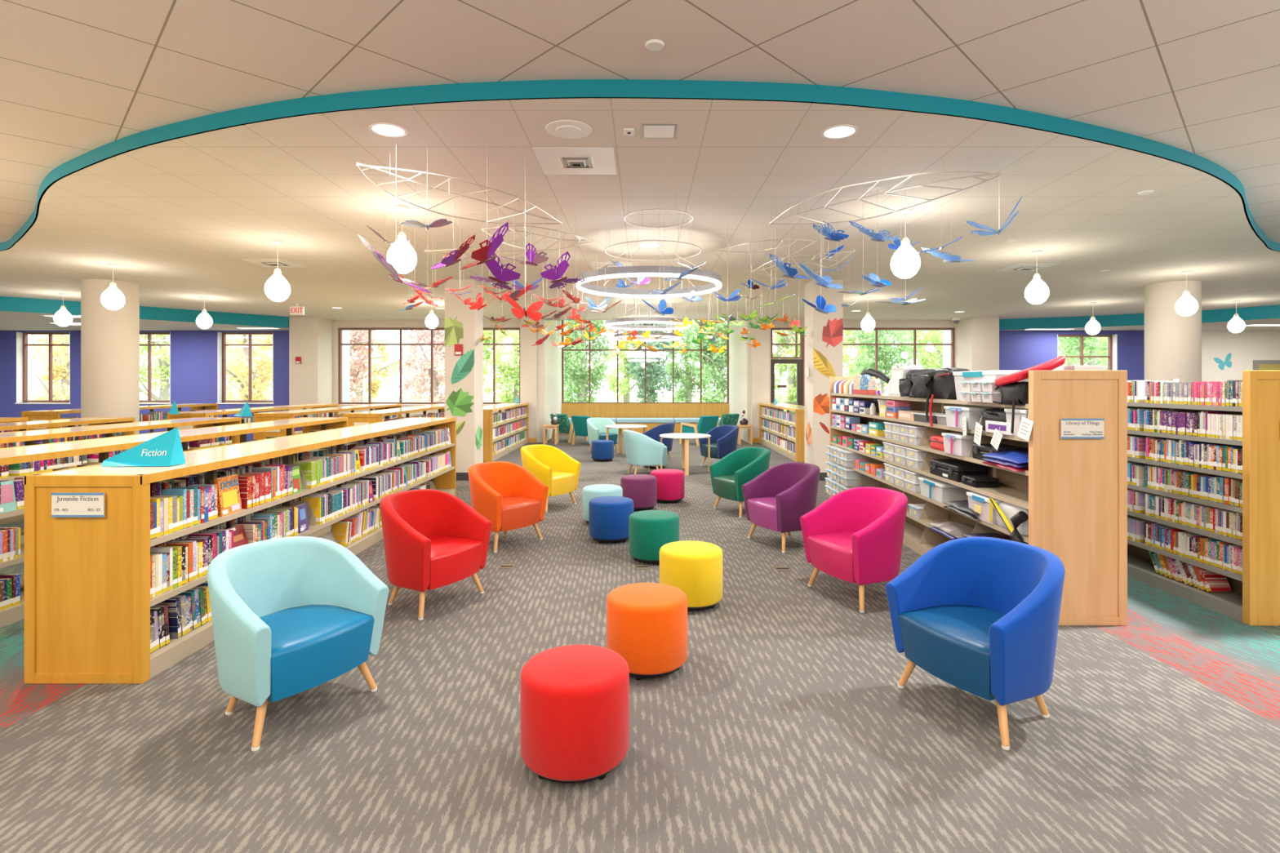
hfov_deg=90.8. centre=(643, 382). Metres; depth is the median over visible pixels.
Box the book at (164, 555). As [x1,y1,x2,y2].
[162,553,167,593]
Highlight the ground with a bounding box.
[27,395,787,402]
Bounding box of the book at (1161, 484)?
[1160,467,1173,490]
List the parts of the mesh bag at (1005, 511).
black cord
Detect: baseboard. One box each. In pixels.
[528,437,537,442]
[752,437,759,442]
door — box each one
[770,359,802,441]
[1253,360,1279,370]
[1258,364,1279,370]
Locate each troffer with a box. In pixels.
[41,315,80,317]
[47,322,80,324]
[235,327,280,328]
[1022,328,1075,329]
[1245,324,1279,325]
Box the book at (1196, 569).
[1192,565,1205,590]
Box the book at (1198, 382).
[1197,381,1199,404]
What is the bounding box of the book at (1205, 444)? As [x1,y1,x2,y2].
[1204,443,1220,468]
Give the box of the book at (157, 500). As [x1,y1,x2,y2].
[150,498,159,537]
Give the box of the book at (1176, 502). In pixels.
[1175,501,1189,523]
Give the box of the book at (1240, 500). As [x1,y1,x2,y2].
[1239,482,1242,507]
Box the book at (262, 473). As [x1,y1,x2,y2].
[262,473,263,503]
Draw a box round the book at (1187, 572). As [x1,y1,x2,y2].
[1182,562,1194,586]
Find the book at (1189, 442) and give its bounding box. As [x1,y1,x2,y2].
[1188,441,1208,466]
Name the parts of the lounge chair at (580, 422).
arm frame, backrest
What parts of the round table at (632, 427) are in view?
leg, leg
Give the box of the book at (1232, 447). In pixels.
[1231,446,1242,472]
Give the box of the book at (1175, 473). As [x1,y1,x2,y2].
[1173,471,1177,493]
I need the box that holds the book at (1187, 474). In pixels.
[1184,472,1207,496]
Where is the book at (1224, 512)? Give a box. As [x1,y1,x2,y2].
[1222,511,1237,536]
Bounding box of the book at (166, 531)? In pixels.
[150,497,168,535]
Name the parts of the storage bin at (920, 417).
lid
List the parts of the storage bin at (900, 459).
lid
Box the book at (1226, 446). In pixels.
[1225,445,1242,471]
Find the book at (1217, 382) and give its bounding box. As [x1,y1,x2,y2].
[1216,381,1218,405]
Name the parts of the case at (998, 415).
handle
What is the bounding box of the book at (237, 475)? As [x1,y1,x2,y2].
[237,475,255,506]
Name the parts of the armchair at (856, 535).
leg, seat, leg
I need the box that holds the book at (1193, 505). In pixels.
[1191,504,1207,528]
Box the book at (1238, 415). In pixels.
[1238,415,1239,440]
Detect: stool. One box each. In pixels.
[520,644,629,783]
[582,484,622,522]
[588,496,633,542]
[591,440,613,462]
[606,582,687,679]
[620,474,656,511]
[628,510,679,564]
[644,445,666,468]
[650,468,684,502]
[659,540,722,609]
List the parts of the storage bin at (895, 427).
lid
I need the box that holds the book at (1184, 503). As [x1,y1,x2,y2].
[1182,502,1192,525]
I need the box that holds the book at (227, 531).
[208,529,229,550]
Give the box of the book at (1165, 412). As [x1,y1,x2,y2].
[1164,411,1167,433]
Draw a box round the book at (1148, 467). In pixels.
[1147,466,1150,488]
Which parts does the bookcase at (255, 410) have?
panel, frame, panel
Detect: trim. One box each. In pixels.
[0,79,1279,251]
[0,296,288,328]
[14,332,71,404]
[139,332,171,404]
[217,332,274,404]
[561,403,728,417]
[999,304,1279,329]
[1057,333,1117,370]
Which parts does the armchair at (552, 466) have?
leg, seat, leg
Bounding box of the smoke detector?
[644,39,664,51]
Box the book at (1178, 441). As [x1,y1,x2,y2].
[1177,440,1179,464]
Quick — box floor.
[0,434,1279,852]
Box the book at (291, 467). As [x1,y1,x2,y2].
[284,466,292,495]
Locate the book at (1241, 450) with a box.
[1240,449,1242,474]
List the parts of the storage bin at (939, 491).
lid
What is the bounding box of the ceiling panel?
[641,124,677,137]
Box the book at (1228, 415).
[1227,414,1229,439]
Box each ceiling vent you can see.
[242,259,305,266]
[532,146,616,174]
[590,262,632,270]
[996,263,1058,271]
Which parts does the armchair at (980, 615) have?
leg, seat, leg, leg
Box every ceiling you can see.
[0,0,1279,243]
[0,97,1279,319]
[0,311,288,330]
[549,319,742,319]
[999,318,1279,330]
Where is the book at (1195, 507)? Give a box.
[1194,506,1196,528]
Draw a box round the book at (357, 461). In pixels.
[354,449,360,474]
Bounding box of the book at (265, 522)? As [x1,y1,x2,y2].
[264,521,266,540]
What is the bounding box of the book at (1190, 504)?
[1190,504,1191,527]
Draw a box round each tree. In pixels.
[27,334,69,399]
[33,336,69,399]
[139,334,169,399]
[226,334,272,399]
[226,334,272,399]
[350,329,384,402]
[350,329,404,402]
[395,329,444,402]
[483,329,502,398]
[487,329,519,402]
[564,320,587,401]
[564,320,612,402]
[602,320,646,402]
[621,323,681,402]
[663,320,712,402]
[688,320,726,402]
[773,329,799,426]
[843,329,902,386]
[843,329,921,393]
[894,329,942,368]
[906,329,942,368]
[1057,337,1107,365]
[1057,337,1107,370]
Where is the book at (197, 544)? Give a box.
[195,542,198,578]
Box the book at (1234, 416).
[1233,415,1236,439]
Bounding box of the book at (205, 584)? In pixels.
[197,581,208,586]
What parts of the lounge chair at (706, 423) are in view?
panel, arm frame, backrest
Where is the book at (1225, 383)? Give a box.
[1225,382,1226,406]
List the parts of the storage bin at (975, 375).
lid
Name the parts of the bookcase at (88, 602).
frame, panel, shelf, shelf, panel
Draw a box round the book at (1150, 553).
[1147,550,1159,573]
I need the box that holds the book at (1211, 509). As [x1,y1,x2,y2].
[1209,508,1215,532]
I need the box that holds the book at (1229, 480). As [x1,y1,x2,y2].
[1228,479,1231,505]
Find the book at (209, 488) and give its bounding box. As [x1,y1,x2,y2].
[208,487,211,521]
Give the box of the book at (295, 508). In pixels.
[293,506,296,536]
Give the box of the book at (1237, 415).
[1236,415,1238,440]
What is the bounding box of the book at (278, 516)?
[277,515,279,537]
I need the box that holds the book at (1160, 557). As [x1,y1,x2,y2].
[1156,553,1168,576]
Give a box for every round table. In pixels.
[604,424,647,453]
[659,432,711,475]
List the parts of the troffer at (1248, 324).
frame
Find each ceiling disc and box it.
[276,232,288,235]
[866,185,880,191]
[1006,238,1017,241]
[1137,190,1154,195]
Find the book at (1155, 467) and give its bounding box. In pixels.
[1154,466,1162,489]
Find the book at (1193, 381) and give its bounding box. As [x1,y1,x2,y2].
[1193,381,1197,404]
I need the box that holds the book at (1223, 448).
[1222,447,1225,471]
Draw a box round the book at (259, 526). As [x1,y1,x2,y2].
[254,524,261,542]
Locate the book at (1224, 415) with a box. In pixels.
[1222,414,1225,439]
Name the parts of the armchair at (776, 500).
leg, seat, leg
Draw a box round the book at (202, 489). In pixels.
[197,487,204,523]
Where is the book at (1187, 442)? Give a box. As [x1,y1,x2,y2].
[1186,441,1188,466]
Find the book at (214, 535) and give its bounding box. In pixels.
[188,533,216,559]
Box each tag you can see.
[962,415,966,435]
[973,417,982,446]
[990,427,1002,450]
[1017,411,1033,441]
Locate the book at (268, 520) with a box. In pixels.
[250,518,270,539]
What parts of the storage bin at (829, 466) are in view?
lid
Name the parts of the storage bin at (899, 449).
lid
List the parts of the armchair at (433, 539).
leg, leg, seat, leg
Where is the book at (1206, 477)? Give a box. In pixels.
[1204,475,1223,500]
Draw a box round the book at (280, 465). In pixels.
[265,464,284,497]
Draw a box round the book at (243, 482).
[237,476,248,508]
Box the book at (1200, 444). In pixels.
[1199,443,1204,467]
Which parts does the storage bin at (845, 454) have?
lid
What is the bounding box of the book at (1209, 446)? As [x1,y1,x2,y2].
[1208,446,1210,469]
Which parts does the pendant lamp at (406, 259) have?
globe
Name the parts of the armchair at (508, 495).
leg, seat, leg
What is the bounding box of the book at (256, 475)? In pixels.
[240,474,258,506]
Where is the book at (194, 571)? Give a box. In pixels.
[168,541,196,580]
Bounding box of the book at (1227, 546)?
[1226,546,1228,571]
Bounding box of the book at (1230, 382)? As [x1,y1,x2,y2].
[1229,381,1232,406]
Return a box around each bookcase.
[0,417,28,431]
[0,417,134,524]
[0,417,241,535]
[0,417,347,627]
[21,403,217,432]
[22,417,456,684]
[166,404,338,431]
[253,404,401,439]
[342,403,444,426]
[483,402,528,462]
[759,402,804,462]
[829,370,1127,625]
[1127,370,1279,625]
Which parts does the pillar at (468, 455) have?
baseboard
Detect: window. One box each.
[22,332,69,402]
[139,332,169,402]
[222,332,272,402]
[338,328,519,404]
[561,320,728,403]
[770,328,802,359]
[802,328,954,405]
[1057,334,1111,370]
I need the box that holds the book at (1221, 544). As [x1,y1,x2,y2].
[1219,542,1234,568]
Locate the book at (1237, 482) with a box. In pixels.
[1234,480,1242,506]
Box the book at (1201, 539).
[1200,537,1204,563]
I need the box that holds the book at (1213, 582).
[1198,567,1231,592]
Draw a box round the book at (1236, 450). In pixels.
[1235,449,1237,473]
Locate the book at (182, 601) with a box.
[170,595,187,636]
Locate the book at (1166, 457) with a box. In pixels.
[1165,439,1182,462]
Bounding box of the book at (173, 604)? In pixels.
[155,598,181,638]
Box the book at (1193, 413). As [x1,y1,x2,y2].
[1192,413,1197,435]
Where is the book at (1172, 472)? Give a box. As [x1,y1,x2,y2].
[1171,471,1177,493]
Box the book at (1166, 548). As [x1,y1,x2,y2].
[1165,529,1168,551]
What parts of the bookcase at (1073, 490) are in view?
panel, shelf, shelf, shelf, shelf, shelf, shelf, panel, frame, panel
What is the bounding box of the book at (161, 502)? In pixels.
[160,501,163,536]
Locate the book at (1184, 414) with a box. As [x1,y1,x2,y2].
[1182,412,1198,435]
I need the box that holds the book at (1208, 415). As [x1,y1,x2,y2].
[1207,413,1210,437]
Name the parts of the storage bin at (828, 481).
lid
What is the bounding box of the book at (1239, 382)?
[1238,381,1242,406]
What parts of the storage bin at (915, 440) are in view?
lid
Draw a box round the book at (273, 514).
[253,513,274,538]
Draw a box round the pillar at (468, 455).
[444,279,483,480]
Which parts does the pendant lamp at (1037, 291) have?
globe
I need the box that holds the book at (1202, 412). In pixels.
[1200,411,1206,436]
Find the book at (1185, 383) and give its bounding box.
[1184,382,1186,404]
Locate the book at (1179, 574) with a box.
[1172,559,1183,582]
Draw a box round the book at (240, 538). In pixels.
[226,524,248,547]
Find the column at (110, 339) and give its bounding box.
[80,279,139,434]
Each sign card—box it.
[101,426,186,466]
[168,400,178,414]
[234,401,252,416]
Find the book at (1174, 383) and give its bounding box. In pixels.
[1173,382,1175,404]
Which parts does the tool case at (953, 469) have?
lid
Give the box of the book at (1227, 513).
[1226,512,1229,537]
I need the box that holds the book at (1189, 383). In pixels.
[1188,382,1191,404]
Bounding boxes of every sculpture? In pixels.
[551,413,558,424]
[739,410,747,424]
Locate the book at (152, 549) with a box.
[150,547,173,590]
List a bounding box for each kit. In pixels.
[832,379,845,393]
[838,379,850,393]
[843,379,853,393]
[848,380,853,394]
[928,521,973,540]
[942,500,980,519]
[960,533,1002,537]
[982,450,1028,471]
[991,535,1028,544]
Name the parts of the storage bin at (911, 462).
lid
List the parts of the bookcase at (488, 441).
panel, frame, shelf, shelf, panel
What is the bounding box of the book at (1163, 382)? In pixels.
[1163,382,1164,404]
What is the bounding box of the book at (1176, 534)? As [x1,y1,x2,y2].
[1176,533,1177,555]
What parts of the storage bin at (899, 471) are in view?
lid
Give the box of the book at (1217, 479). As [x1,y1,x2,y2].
[1216,478,1219,502]
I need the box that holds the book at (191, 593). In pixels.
[177,591,197,630]
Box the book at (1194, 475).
[1193,474,1215,497]
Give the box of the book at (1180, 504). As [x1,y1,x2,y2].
[1178,502,1182,524]
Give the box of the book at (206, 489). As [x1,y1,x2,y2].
[204,487,208,522]
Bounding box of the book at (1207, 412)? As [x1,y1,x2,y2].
[1205,411,1226,437]
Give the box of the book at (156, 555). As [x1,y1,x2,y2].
[150,554,158,596]
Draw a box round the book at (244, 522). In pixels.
[240,520,262,541]
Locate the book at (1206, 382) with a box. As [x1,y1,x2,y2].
[1204,381,1207,405]
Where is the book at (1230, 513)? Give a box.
[1228,512,1231,537]
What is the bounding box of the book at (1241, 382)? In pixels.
[1240,382,1242,406]
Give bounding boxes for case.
[860,368,890,383]
[928,435,944,451]
[929,458,986,482]
[961,475,999,487]
[972,444,1028,461]
[979,408,1006,431]
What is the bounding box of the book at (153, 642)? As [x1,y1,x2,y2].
[150,610,155,653]
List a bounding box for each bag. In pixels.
[853,374,862,394]
[859,374,871,395]
[867,378,880,395]
[898,367,971,426]
[988,497,1028,536]
[991,356,1065,433]
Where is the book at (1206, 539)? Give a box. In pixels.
[1204,537,1213,564]
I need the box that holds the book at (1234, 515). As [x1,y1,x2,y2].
[1233,514,1235,538]
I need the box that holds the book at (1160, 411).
[1160,411,1161,432]
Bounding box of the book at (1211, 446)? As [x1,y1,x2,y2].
[1210,445,1213,469]
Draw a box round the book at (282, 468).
[279,467,283,497]
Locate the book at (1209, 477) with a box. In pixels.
[1208,476,1210,501]
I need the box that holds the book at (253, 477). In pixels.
[252,475,254,506]
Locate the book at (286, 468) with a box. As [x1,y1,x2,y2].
[284,466,287,496]
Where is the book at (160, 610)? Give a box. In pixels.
[150,606,165,648]
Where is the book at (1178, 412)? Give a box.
[1177,412,1180,435]
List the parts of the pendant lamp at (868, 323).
globe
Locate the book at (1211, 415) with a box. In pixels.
[1210,413,1213,438]
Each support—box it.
[209,480,241,505]
[284,464,306,488]
[289,501,315,525]
[422,480,435,489]
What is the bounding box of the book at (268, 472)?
[268,471,271,501]
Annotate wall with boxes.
[0,320,519,441]
[520,319,537,437]
[537,319,544,442]
[544,320,561,440]
[728,320,751,442]
[751,319,769,437]
[769,320,1279,402]
[956,316,999,371]
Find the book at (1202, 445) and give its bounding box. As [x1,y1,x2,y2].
[1200,444,1204,468]
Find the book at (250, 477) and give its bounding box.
[237,475,252,507]
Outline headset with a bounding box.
[1008,511,1028,543]
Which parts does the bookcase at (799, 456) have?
panel, shelf, shelf, frame, panel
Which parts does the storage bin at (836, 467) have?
lid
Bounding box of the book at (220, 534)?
[200,532,222,554]
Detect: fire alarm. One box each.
[295,356,301,363]
[454,344,462,355]
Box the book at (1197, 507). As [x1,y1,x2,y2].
[1196,506,1199,528]
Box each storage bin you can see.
[824,477,835,488]
[824,484,832,495]
[826,445,840,453]
[826,452,833,461]
[826,461,839,471]
[826,468,833,479]
[831,448,845,457]
[831,454,840,463]
[831,464,844,474]
[831,471,840,482]
[831,480,843,492]
[831,488,839,495]
[838,484,850,492]
[839,449,862,459]
[839,457,854,466]
[839,466,862,477]
[839,475,860,486]
[882,441,895,453]
[882,450,895,461]
[883,422,900,431]
[883,430,893,439]
[883,462,895,474]
[883,471,895,483]
[890,422,911,432]
[890,431,900,441]
[893,444,908,456]
[893,453,906,465]
[893,466,907,478]
[893,475,906,487]
[898,424,921,434]
[898,432,909,443]
[903,470,927,482]
[903,479,920,492]
[905,447,927,459]
[905,456,924,469]
[906,426,926,435]
[906,435,922,444]
[908,503,924,515]
[911,412,945,423]
[912,506,924,518]
[918,476,973,502]
[935,414,946,425]
[941,432,974,456]
[943,405,999,429]
[952,370,1028,399]
[959,382,971,391]
[959,391,972,401]
[966,492,1002,524]
[968,382,982,391]
[968,391,982,402]
[980,381,1000,391]
[980,391,1001,402]
[1004,408,1028,435]
[1051,365,1106,370]
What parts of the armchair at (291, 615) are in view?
leg, leg, seat, leg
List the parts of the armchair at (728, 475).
leg, seat, leg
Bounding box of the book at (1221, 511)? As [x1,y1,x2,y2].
[1221,511,1222,535]
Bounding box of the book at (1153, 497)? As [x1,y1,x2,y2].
[1151,496,1154,516]
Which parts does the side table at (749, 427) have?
leg, leg, leg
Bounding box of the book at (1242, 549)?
[1241,549,1242,575]
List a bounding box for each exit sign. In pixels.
[289,303,304,315]
[789,318,799,327]
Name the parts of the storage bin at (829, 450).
lid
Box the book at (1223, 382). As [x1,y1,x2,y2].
[1222,381,1226,406]
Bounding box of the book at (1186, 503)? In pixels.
[1186,502,1196,525]
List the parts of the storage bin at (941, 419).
lid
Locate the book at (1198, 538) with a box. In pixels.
[1197,537,1210,562]
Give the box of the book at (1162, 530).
[1161,528,1164,551]
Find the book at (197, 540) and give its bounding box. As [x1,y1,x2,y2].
[177,539,205,576]
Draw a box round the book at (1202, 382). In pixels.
[1201,381,1204,405]
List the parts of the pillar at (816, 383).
baseboard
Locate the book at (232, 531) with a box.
[229,529,233,548]
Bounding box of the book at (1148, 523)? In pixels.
[1147,522,1156,546]
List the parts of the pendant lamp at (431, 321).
globe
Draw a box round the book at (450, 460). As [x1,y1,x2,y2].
[445,451,452,467]
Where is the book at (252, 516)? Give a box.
[251,515,271,539]
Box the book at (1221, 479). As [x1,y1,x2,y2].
[1219,477,1224,503]
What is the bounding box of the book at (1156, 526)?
[1155,525,1157,547]
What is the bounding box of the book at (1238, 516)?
[1237,515,1242,539]
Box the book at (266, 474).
[248,472,268,502]
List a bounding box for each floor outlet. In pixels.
[499,564,515,568]
[635,564,648,569]
[774,566,791,571]
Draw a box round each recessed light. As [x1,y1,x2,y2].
[368,122,407,137]
[820,124,857,139]
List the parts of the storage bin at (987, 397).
lid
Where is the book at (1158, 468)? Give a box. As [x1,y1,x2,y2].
[1157,467,1160,490]
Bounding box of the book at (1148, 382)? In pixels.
[1146,381,1150,403]
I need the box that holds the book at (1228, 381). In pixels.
[1226,380,1235,406]
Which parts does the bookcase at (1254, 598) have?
shelf, shelf, shelf, shelf, shelf, shelf, panel, frame, panel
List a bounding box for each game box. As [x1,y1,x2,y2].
[831,397,844,404]
[831,403,835,409]
[831,414,845,421]
[831,420,836,426]
[832,435,837,444]
[835,398,839,404]
[835,404,840,410]
[836,415,840,422]
[836,421,840,427]
[837,435,848,445]
[840,398,844,404]
[840,404,844,410]
[840,415,850,422]
[840,422,845,428]
[842,436,857,447]
[844,398,856,404]
[844,404,848,411]
[845,416,860,423]
[845,422,851,430]
[847,438,860,448]
[848,399,863,405]
[848,405,853,412]
[851,423,863,431]
[853,400,859,407]
[853,406,859,413]
[853,439,868,445]
[854,444,859,450]
[854,459,869,469]
[856,424,862,432]
[858,440,875,447]
[859,400,875,408]
[859,407,870,413]
[859,445,866,452]
[859,462,873,471]
[862,424,869,434]
[864,463,871,474]
[865,443,880,449]
[866,448,871,454]
[868,422,884,430]
[868,428,884,436]
[870,463,884,475]
[871,444,884,451]
[871,449,876,456]
[875,446,884,453]
[875,468,885,478]
[876,451,884,457]
[879,404,887,417]
[885,411,898,418]
[886,400,910,406]
[886,406,910,412]
[898,410,928,421]
[985,420,1014,435]
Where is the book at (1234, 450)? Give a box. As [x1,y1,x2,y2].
[1233,448,1237,472]
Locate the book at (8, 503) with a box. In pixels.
[0,480,17,513]
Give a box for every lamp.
[53,293,72,326]
[100,263,124,310]
[195,297,213,328]
[264,240,290,302]
[386,204,417,273]
[425,302,438,328]
[576,240,721,297]
[604,299,690,330]
[613,323,680,341]
[861,297,875,332]
[890,207,920,278]
[1024,250,1049,304]
[1084,302,1100,334]
[1174,270,1198,315]
[1226,300,1245,333]
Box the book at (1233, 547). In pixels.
[1231,546,1233,572]
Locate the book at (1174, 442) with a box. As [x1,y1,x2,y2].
[1172,440,1177,463]
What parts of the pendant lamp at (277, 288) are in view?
globe, cord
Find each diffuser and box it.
[240,328,277,328]
[372,124,404,136]
[823,126,854,137]
[1026,328,1071,329]
[1245,324,1279,325]
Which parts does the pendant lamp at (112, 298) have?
globe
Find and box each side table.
[542,424,559,444]
[736,424,753,444]
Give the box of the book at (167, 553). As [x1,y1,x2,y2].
[150,552,169,591]
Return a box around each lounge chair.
[550,413,587,442]
[571,415,591,446]
[679,415,719,446]
[716,413,739,426]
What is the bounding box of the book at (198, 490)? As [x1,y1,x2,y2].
[197,488,200,524]
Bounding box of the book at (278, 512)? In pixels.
[262,511,284,537]
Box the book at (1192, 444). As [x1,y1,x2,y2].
[1191,443,1199,466]
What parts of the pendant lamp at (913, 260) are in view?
globe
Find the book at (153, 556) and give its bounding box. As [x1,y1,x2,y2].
[152,555,155,597]
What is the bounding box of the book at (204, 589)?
[198,588,208,622]
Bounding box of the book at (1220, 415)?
[1219,414,1222,439]
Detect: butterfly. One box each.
[357,141,433,293]
[366,225,404,249]
[399,273,430,293]
[399,301,423,311]
[400,147,452,230]
[403,292,422,303]
[416,291,438,306]
[421,290,444,298]
[424,276,452,288]
[430,163,475,269]
[444,284,473,290]
[445,290,473,294]
[451,290,474,305]
[460,141,508,269]
[468,293,494,311]
[469,252,520,289]
[480,284,492,342]
[482,285,511,301]
[483,288,508,294]
[484,315,496,320]
[494,315,511,321]
[496,325,508,335]
[498,284,532,302]
[501,243,548,266]
[503,148,543,321]
[511,277,543,290]
[523,280,536,324]
[523,320,543,328]
[528,324,542,333]
[531,333,549,346]
[533,293,561,301]
[540,175,585,288]
[540,310,557,319]
[541,299,554,306]
[541,328,555,334]
[546,306,571,319]
[553,296,572,307]
[553,322,569,330]
[557,306,571,345]
[557,341,570,348]
[558,327,573,336]
[559,308,580,319]
[559,337,577,346]
[562,289,586,303]
[565,302,579,340]
[565,303,586,311]
[569,315,584,324]
[570,339,582,345]
[574,322,593,330]
[576,318,591,323]
[582,325,596,332]
[582,329,597,339]
[585,297,609,309]
[591,299,622,311]
[593,295,606,333]
[607,327,626,333]
[608,340,625,348]
[609,259,622,266]
[613,347,628,354]
[615,278,637,288]
[616,336,632,342]
[619,274,650,285]
[622,328,638,335]
[626,329,644,341]
[631,338,642,344]
[632,338,646,350]
[640,328,658,337]
[642,298,673,315]
[643,276,661,352]
[650,334,665,338]
[660,340,678,347]
[663,266,698,280]
[667,328,682,336]
[670,317,689,328]
[674,316,693,324]
[675,261,706,269]
[677,348,689,353]
[682,296,701,302]
[688,327,705,339]
[691,337,709,343]
[696,321,707,326]
[697,332,718,336]
[700,307,706,323]
[703,331,719,338]
[704,319,722,327]
[706,320,724,323]
[707,293,724,344]
[710,288,740,302]
[710,344,727,353]
[712,291,724,337]
[715,314,728,323]
[718,328,733,333]
[719,322,733,327]
[720,310,737,318]
[720,314,736,321]
[731,320,742,325]
[737,293,762,299]
[737,335,755,340]
[738,310,756,319]
[738,314,752,320]
[740,280,759,289]
[740,292,754,334]
[744,322,760,328]
[744,338,760,347]
[749,278,786,288]
[754,313,768,321]
[754,314,767,323]
[754,322,770,328]
[756,293,795,307]
[764,315,778,323]
[765,289,779,319]
[774,281,790,336]
[779,292,795,322]
[782,262,809,278]
[791,325,807,331]
[792,323,805,336]
[801,295,836,313]
[815,185,829,288]
[817,244,844,259]
[823,230,848,241]
[836,288,879,295]
[871,184,884,241]
[871,279,891,287]
[875,176,925,305]
[888,237,921,250]
[890,287,920,299]
[938,189,944,249]
[942,259,960,262]
[996,228,1001,235]
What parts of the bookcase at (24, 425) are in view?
panel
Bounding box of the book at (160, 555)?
[150,553,162,595]
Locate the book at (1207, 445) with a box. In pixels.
[1206,444,1228,468]
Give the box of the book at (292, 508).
[275,506,293,536]
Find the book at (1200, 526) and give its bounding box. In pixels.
[1199,506,1211,529]
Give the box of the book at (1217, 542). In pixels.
[1216,541,1225,568]
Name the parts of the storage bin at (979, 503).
lid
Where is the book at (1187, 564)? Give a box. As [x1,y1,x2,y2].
[1186,563,1197,587]
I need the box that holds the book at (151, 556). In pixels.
[150,555,152,599]
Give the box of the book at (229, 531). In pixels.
[229,531,231,549]
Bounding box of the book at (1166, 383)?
[1164,382,1167,404]
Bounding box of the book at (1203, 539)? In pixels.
[1203,538,1204,563]
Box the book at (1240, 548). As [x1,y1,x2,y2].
[1240,548,1242,575]
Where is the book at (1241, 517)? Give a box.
[1240,516,1242,540]
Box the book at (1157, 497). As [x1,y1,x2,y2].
[1155,495,1170,518]
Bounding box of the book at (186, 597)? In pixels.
[185,595,190,632]
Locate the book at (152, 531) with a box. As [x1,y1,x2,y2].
[150,502,154,539]
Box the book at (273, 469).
[272,469,277,499]
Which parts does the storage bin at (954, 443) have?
lid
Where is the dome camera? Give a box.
[951,317,960,324]
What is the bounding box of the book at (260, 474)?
[243,473,262,505]
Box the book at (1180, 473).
[1178,471,1182,494]
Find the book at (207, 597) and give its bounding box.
[193,586,212,622]
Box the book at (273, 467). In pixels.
[261,466,279,498]
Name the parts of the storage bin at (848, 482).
lid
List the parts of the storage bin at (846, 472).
lid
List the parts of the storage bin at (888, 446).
lid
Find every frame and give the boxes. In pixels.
[355,151,562,224]
[424,226,544,261]
[480,215,593,250]
[711,238,816,270]
[751,249,854,279]
[768,160,1000,224]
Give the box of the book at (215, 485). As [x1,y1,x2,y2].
[194,484,217,519]
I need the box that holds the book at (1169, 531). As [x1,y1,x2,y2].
[1168,529,1170,552]
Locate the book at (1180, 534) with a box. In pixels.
[1177,532,1192,555]
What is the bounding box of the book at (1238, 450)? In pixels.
[1237,448,1242,473]
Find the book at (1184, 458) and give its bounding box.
[1183,441,1186,465]
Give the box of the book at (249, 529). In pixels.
[231,524,254,543]
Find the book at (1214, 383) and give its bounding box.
[1212,381,1216,405]
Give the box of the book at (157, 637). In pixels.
[153,610,159,649]
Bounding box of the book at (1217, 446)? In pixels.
[1216,445,1225,470]
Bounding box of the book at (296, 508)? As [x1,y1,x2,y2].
[296,507,297,534]
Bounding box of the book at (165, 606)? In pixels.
[152,604,169,645]
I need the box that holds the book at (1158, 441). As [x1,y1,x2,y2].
[1156,440,1159,461]
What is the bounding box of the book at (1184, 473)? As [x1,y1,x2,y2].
[1182,471,1198,495]
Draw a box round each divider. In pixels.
[857,474,879,487]
[860,454,879,463]
[883,380,889,395]
[918,426,948,446]
[919,501,948,521]
[919,526,948,546]
[920,451,950,471]
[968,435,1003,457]
[972,521,1003,535]
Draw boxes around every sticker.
[444,315,463,347]
[445,387,473,416]
[451,348,474,384]
[456,420,465,435]
[475,425,483,449]
[805,422,812,444]
[813,346,835,377]
[813,393,829,415]
[819,422,829,434]
[822,317,843,348]
[1213,353,1231,369]
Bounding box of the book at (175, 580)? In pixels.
[172,549,177,589]
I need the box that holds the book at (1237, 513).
[1235,512,1242,538]
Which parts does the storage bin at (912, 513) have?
lid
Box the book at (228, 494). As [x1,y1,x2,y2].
[213,474,241,516]
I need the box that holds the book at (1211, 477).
[1210,476,1228,502]
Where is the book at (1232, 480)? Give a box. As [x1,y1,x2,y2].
[1231,479,1242,505]
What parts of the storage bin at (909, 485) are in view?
lid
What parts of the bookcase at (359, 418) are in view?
frame, panel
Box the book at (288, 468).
[287,466,289,496]
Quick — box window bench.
[558,417,720,434]
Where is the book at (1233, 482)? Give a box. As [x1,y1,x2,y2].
[1232,480,1235,506]
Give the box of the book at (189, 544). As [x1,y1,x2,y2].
[165,542,192,582]
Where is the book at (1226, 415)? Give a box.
[1225,414,1227,439]
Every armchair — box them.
[206,536,389,751]
[379,488,492,620]
[467,461,548,552]
[520,444,581,512]
[586,417,618,452]
[622,429,664,474]
[642,422,675,459]
[698,425,738,465]
[709,447,770,517]
[742,462,820,553]
[800,486,907,613]
[885,537,1065,750]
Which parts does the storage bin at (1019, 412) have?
lid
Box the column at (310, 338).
[288,316,333,410]
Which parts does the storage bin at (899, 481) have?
lid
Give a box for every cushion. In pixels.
[568,417,617,422]
[616,417,674,422]
[673,417,720,422]
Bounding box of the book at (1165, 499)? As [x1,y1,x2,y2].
[1164,497,1168,520]
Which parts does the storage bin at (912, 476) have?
lid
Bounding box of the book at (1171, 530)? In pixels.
[1170,528,1186,553]
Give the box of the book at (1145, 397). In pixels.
[1144,380,1164,403]
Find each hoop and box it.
[604,240,701,261]
[623,190,693,227]
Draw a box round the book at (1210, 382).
[1208,381,1212,405]
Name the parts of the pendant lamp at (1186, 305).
globe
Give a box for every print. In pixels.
[0,484,13,504]
[222,489,238,508]
[231,502,239,511]
[233,533,244,542]
[292,468,299,475]
[293,477,300,489]
[299,507,306,520]
[368,484,372,493]
[880,408,884,413]
[899,413,910,417]
[987,423,1006,431]
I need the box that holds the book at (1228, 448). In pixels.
[1227,447,1231,472]

